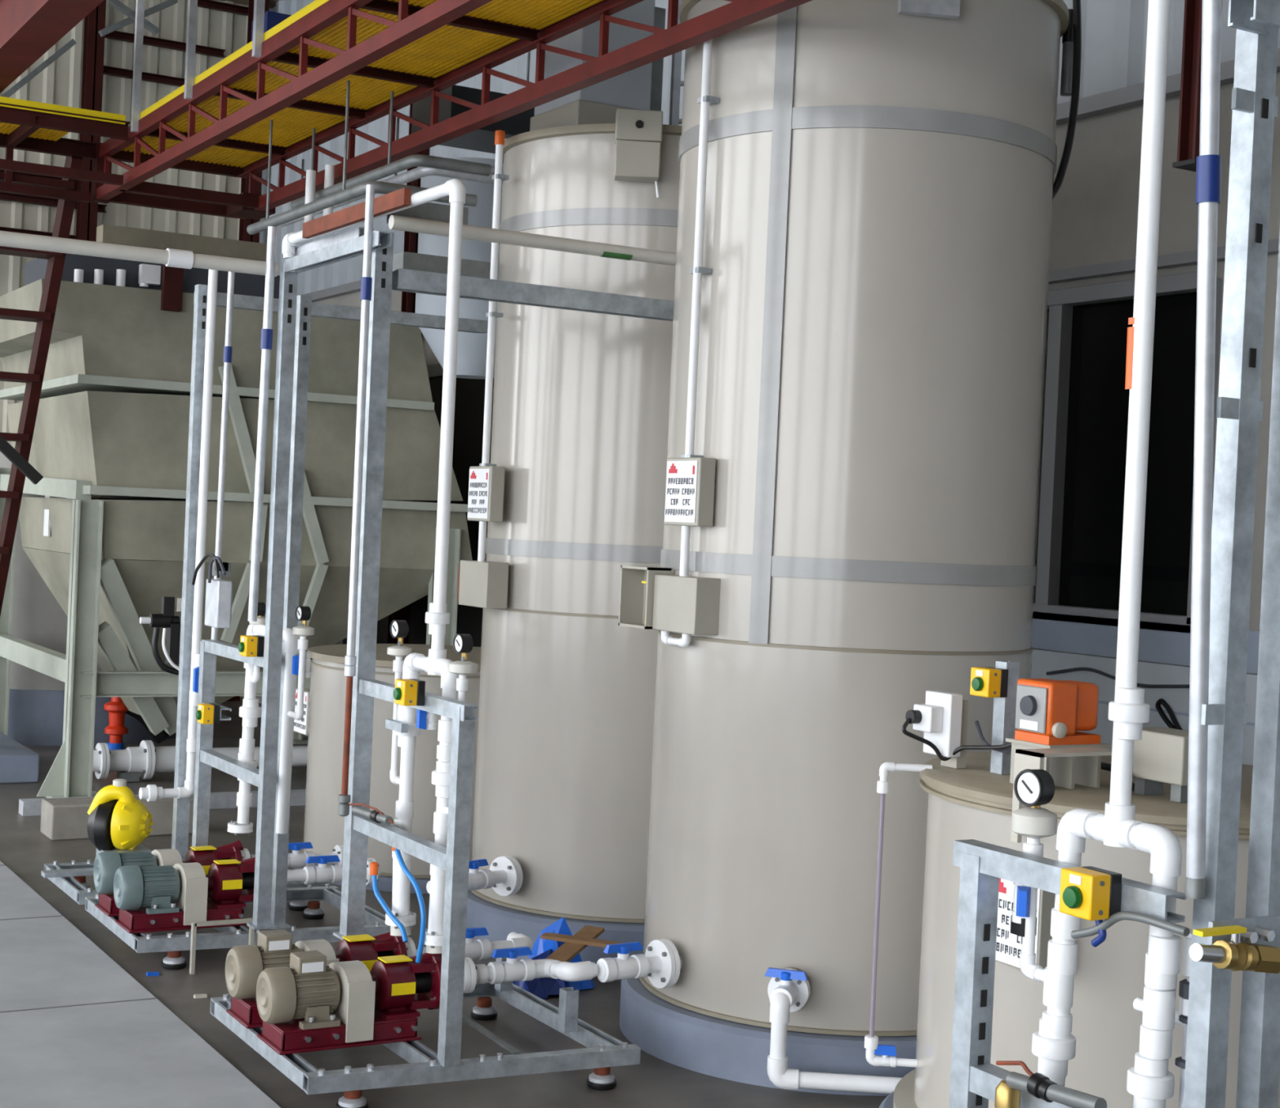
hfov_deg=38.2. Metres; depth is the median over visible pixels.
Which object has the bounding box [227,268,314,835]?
discharge manifold
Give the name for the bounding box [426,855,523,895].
pipe
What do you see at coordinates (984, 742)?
power cord
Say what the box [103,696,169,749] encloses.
valve
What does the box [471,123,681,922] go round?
storage tank
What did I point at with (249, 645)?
station
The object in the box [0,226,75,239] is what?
trim
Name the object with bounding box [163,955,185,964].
levelling foot
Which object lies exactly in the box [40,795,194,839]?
concrete block
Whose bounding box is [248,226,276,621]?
conduit
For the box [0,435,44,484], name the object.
brace
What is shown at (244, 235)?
steel column
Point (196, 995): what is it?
scrap
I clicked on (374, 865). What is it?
hose
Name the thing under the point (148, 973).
scrap
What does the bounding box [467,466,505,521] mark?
box
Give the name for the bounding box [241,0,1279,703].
wall
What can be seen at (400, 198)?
rusty angle
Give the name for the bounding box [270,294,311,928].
post
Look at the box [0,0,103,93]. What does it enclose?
overhead beam
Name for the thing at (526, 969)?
pipe
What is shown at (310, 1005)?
pump
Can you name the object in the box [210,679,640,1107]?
pump skid
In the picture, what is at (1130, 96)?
trim
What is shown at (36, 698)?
wall
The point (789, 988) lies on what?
drain pipe
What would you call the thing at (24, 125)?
landing
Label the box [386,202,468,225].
channel
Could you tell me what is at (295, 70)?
catwalk
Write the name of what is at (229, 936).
pump skid
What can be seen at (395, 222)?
pipe
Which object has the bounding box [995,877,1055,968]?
sign
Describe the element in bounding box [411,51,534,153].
wall
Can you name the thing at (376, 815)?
valve
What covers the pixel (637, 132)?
sensor box
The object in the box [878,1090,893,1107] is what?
plinth
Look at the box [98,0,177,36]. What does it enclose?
brace
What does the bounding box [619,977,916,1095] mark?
plinth
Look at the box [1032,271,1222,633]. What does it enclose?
window
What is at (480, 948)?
pipe
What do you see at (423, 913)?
hose
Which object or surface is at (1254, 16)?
channel
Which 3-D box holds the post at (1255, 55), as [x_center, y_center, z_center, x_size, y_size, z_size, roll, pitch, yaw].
[0.866,0.298,2.747,0.042,2.292,0.044,2,1,-30]
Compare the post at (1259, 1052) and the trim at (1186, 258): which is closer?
the post at (1259, 1052)
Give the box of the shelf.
[1005,737,1111,788]
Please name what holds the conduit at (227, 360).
attached to the riser pipe at (151, 793)
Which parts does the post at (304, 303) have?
foot plate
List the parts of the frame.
post, cross rail, cross rail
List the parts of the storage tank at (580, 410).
lid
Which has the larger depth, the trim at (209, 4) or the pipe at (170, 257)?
the trim at (209, 4)
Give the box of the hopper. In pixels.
[0,264,472,797]
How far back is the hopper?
10.04 m
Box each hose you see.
[369,861,408,942]
[391,846,426,962]
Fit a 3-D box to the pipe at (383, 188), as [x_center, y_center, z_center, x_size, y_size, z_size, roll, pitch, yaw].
[-1.139,-1.567,7.421,0.442,0.456,1.381,2,1,-30]
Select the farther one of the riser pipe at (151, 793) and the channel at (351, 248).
the riser pipe at (151, 793)
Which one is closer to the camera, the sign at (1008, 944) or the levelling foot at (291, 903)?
the sign at (1008, 944)
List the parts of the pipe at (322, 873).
handle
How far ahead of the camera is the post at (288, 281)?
6.14 m
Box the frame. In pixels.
[948,839,1190,1107]
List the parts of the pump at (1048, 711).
knob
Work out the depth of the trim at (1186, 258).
6.70 m
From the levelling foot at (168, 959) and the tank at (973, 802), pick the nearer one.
the tank at (973, 802)
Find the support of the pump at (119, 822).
on the pump skid at (77, 887)
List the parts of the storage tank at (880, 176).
lid, name plate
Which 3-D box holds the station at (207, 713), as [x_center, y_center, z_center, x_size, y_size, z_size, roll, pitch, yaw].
[-1.575,0.572,6.708,0.118,0.068,0.220,2,1,-30]
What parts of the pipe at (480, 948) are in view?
handle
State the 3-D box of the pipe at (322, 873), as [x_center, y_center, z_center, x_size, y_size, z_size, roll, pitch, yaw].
[-1.154,1.151,6.666,0.454,0.122,0.110,2,1,-30]
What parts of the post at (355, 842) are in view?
foot plate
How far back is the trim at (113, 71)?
14.70 m
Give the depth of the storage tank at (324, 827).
7.77 m
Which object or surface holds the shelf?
on the tank at (973, 802)
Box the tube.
[864,761,932,1066]
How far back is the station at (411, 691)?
5.04 m
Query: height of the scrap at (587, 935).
0.092 m
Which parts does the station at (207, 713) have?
support arm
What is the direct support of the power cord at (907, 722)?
attached to the outlet box at (943, 718)
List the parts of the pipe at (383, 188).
hanger rod, hanger rod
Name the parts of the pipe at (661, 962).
handle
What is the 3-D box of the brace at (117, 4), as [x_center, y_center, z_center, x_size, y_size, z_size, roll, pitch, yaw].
[-3.614,-3.843,13.195,0.360,0.205,0.060,2,1,-30]
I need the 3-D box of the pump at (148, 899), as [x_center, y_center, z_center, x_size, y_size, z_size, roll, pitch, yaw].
[-1.555,1.170,6.432,0.528,0.231,0.194,2,1,-30]
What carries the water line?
attached to the discharge manifold at (1150, 1082)
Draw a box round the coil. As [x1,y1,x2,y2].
[1155,697,1182,729]
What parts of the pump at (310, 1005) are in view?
rating plate, motor, plate, guard panel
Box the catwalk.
[92,0,813,219]
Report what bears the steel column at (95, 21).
on the floor
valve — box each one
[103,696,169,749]
[139,595,182,675]
[347,803,393,824]
[994,1060,1106,1107]
[1189,924,1279,973]
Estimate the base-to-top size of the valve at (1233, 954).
0.071 m
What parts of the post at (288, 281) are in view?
foot plate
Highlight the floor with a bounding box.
[0,697,887,1107]
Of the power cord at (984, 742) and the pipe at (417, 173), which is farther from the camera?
the pipe at (417, 173)
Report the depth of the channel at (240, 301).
7.43 m
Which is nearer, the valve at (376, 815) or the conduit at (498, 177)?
the valve at (376, 815)
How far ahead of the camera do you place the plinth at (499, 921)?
6.52 m
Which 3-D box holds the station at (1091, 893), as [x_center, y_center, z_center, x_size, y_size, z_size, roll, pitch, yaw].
[0.678,0.539,2.799,0.075,0.117,0.070,2,1,-30]
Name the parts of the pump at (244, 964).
plate, rating plate, motor, guard panel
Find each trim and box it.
[0,169,62,179]
[0,191,106,213]
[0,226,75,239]
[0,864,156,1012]
[103,65,184,86]
[104,31,226,57]
[197,0,248,16]
[302,48,1279,302]
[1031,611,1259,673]
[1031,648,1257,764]
[1048,238,1279,284]
[1097,700,1254,725]
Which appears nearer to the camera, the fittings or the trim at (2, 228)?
the fittings
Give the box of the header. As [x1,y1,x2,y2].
[92,740,307,782]
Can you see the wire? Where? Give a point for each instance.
(1153, 686)
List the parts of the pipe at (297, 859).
handle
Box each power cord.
[902,717,1011,760]
[974,720,1011,752]
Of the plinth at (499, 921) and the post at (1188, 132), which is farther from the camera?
the plinth at (499, 921)
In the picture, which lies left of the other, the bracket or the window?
the bracket
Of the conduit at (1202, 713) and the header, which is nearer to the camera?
the conduit at (1202, 713)
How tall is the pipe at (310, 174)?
0.226 m
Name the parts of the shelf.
leg plate, shelf plate, leg plate, leg plate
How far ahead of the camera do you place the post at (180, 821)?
7.10 m
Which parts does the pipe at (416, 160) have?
hanger rod, hanger rod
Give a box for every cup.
[81,881,88,887]
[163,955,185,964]
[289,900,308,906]
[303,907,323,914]
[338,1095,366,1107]
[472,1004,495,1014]
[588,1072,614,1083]
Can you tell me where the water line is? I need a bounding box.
[1133,928,1191,1107]
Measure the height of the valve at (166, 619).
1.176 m
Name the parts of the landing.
web post, grating panel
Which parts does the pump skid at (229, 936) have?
post, cross rail, cross rail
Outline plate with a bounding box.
[1010,746,1111,842]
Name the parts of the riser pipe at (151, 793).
handle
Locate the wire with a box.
[1045,666,1189,688]
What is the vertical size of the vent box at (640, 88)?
0.538 m
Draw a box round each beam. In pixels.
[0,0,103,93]
[96,224,266,261]
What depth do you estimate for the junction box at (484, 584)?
6.66 m
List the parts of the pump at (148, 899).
motor, plate, guard panel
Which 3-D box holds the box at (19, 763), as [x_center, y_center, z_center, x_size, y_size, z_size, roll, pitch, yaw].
[-3.799,1.155,10.526,0.494,0.160,1.100,2,1,-30]
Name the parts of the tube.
handle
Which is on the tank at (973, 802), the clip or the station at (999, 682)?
the station at (999, 682)
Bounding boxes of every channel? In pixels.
[193,292,488,333]
[284,231,391,273]
[293,226,364,256]
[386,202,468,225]
[391,268,674,321]
[1227,0,1279,35]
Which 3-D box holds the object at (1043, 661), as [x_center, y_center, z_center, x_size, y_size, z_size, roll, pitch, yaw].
[2.926,1.041,4.634,0.018,1.155,11.000,2,1,-30]
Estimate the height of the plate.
0.205 m
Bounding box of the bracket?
[189,917,254,973]
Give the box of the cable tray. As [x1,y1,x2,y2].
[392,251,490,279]
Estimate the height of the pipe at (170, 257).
0.060 m
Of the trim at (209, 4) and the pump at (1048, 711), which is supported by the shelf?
the pump at (1048, 711)
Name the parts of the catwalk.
post, web post, web post, handrail post, web post, handrail post, web post, grating panel, web post, web post, grating panel, handrail post, web post, web post, web post, web post, grating panel, web post, web post, web post, grating panel, web post, web post, web post, grating panel, web post, web post, web post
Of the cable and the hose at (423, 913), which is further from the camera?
the cable
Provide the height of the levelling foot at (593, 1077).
0.022 m
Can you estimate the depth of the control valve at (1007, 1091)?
2.88 m
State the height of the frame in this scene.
1.046 m
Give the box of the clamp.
[1207,914,1279,944]
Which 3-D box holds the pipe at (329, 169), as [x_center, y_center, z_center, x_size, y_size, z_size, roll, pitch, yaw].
[-1.306,-1.512,7.744,0.040,0.235,0.040,2,1,-30]
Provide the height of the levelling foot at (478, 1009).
0.022 m
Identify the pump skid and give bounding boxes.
[44,853,327,911]
[84,639,408,969]
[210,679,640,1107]
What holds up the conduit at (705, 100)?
attached to the storage tank at (880, 176)
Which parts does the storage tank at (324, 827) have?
lid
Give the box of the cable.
[1053,0,1081,198]
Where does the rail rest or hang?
on the floor
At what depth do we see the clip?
5.34 m
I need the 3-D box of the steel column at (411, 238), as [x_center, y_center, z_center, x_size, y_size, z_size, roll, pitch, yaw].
[-1.531,-1.541,12.310,0.100,5.700,0.100,2,1,-30]
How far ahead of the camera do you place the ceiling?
15.08 m
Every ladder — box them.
[0,153,83,615]
[668,0,684,125]
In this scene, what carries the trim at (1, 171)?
attached to the wall at (60, 83)
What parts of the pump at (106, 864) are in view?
motor, plate, guard panel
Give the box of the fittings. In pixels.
[1060,8,1073,96]
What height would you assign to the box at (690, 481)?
0.200 m
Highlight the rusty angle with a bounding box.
[302,187,410,238]
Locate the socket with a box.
[1182,936,1191,977]
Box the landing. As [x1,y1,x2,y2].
[0,96,130,202]
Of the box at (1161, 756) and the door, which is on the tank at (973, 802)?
the box at (1161, 756)
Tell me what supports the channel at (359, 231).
attached to the discharge manifold at (453, 674)
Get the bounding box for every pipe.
[0,231,279,276]
[138,269,217,801]
[240,841,343,868]
[246,80,477,235]
[279,117,494,226]
[287,854,381,885]
[290,91,491,208]
[303,169,315,222]
[323,164,334,216]
[388,214,675,266]
[404,926,533,959]
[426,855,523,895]
[463,946,597,993]
[595,938,682,987]
[764,966,902,1093]
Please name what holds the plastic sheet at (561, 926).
on the floor
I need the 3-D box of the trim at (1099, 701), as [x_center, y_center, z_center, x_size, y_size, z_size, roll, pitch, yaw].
[2.943,0.629,4.627,0.022,0.010,11.000,2,1,-30]
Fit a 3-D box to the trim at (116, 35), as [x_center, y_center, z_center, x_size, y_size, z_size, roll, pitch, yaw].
[-3.851,-4.080,14.726,1.100,0.055,0.060,2,1,-30]
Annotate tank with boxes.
[301,643,480,878]
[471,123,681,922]
[639,0,1068,1035]
[893,751,1279,1107]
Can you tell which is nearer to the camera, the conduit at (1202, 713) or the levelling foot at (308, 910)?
the conduit at (1202, 713)
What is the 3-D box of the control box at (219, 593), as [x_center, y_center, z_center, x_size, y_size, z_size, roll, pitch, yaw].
[-1.513,0.131,6.655,0.101,0.267,0.379,2,1,-30]
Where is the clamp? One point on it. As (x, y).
(1262, 930)
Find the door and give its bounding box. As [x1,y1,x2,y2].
[342,363,493,646]
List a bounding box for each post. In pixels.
[171,284,208,860]
[246,271,297,929]
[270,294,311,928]
[333,230,394,939]
[1172,0,1222,172]
[1182,25,1278,1107]
[1235,229,1279,1107]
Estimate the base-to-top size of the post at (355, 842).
2.125 m
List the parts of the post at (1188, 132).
plate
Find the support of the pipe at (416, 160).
hanging from the catwalk
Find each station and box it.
[195,702,231,724]
[238,635,264,656]
[393,678,425,706]
[969,661,1019,774]
[1059,866,1121,946]
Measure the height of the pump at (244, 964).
0.241 m
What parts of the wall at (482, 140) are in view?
hanger rod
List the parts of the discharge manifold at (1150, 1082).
handle, stem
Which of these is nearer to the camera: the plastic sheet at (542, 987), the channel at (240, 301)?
the plastic sheet at (542, 987)
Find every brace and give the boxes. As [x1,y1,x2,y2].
[0,39,76,97]
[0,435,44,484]
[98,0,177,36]
[108,0,159,35]
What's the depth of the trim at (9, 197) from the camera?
14.29 m
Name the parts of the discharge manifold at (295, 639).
handle, stem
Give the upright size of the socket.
0.060 m
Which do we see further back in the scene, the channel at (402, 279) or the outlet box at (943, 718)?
the channel at (402, 279)
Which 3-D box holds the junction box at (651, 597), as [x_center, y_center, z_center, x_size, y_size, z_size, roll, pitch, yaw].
[0.085,0.157,5.516,0.105,0.229,0.410,2,1,-30]
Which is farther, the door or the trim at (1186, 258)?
the door
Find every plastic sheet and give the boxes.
[512,947,568,998]
[528,916,595,990]
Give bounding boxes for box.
[0,731,39,783]
[191,552,232,627]
[293,688,310,735]
[457,560,508,608]
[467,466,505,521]
[529,0,666,131]
[613,108,662,197]
[617,564,720,647]
[664,457,715,526]
[905,690,968,768]
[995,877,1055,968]
[1132,726,1188,802]
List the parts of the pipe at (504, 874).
handle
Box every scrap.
[146,971,159,975]
[193,993,207,998]
[540,924,624,961]
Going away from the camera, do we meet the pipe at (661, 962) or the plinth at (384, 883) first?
the pipe at (661, 962)
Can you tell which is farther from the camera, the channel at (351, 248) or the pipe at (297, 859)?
the pipe at (297, 859)
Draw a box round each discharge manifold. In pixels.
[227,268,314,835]
[281,178,477,953]
[1010,0,1182,1107]
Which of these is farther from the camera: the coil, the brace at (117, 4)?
the brace at (117, 4)
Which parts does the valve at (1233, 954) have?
lever, stem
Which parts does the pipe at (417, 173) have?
hanger rod, hanger rod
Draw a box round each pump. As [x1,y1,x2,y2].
[40,778,152,877]
[93,840,244,915]
[113,856,255,933]
[225,928,408,1027]
[256,950,441,1054]
[1014,678,1100,744]
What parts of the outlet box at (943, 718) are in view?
plate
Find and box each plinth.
[298,865,430,893]
[466,890,644,964]
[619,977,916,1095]
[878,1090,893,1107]
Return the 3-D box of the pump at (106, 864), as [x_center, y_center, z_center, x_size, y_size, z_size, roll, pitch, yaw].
[-1.696,1.161,6.674,0.528,0.231,0.194,2,1,-30]
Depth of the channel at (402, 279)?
5.79 m
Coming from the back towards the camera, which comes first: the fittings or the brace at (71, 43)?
the brace at (71, 43)
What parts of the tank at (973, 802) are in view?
lid, lid handle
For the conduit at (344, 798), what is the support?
attached to the pump skid at (603, 1051)
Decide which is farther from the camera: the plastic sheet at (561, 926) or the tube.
the plastic sheet at (561, 926)
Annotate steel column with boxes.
[75,0,106,241]
[226,0,269,701]
[386,103,427,644]
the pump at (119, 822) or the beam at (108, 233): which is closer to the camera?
the pump at (119, 822)
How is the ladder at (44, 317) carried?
on the floor
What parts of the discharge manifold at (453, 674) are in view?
stem, handle, stem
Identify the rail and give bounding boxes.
[18,789,306,815]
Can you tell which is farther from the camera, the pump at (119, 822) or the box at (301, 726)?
the box at (301, 726)
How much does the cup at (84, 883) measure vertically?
0.022 m
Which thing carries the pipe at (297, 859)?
attached to the pump at (106, 864)
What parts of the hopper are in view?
leg, plate, leg, tank, tank, tank, sludge tank, plate, leg, leg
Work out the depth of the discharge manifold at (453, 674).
5.22 m
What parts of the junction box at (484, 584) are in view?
plate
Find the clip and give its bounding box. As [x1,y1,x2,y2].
[385,718,408,732]
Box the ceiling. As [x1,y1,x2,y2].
[219,0,284,8]
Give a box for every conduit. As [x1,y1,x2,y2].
[208,271,235,831]
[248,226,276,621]
[337,184,374,816]
[477,129,509,561]
[679,39,719,576]
[1184,0,1278,898]
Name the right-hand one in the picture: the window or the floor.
the window
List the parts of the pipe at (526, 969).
handle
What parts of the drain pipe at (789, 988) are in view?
handle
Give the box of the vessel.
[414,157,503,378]
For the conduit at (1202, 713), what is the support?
attached to the post at (1255, 55)
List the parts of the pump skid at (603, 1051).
cross rail, cross rail, post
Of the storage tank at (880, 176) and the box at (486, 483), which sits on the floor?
the storage tank at (880, 176)
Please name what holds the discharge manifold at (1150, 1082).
attached to the frame
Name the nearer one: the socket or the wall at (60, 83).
the socket
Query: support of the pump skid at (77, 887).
on the floor
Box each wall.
[0,0,248,697]
[0,452,176,745]
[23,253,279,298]
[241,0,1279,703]
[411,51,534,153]
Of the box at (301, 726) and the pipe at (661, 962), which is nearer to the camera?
the pipe at (661, 962)

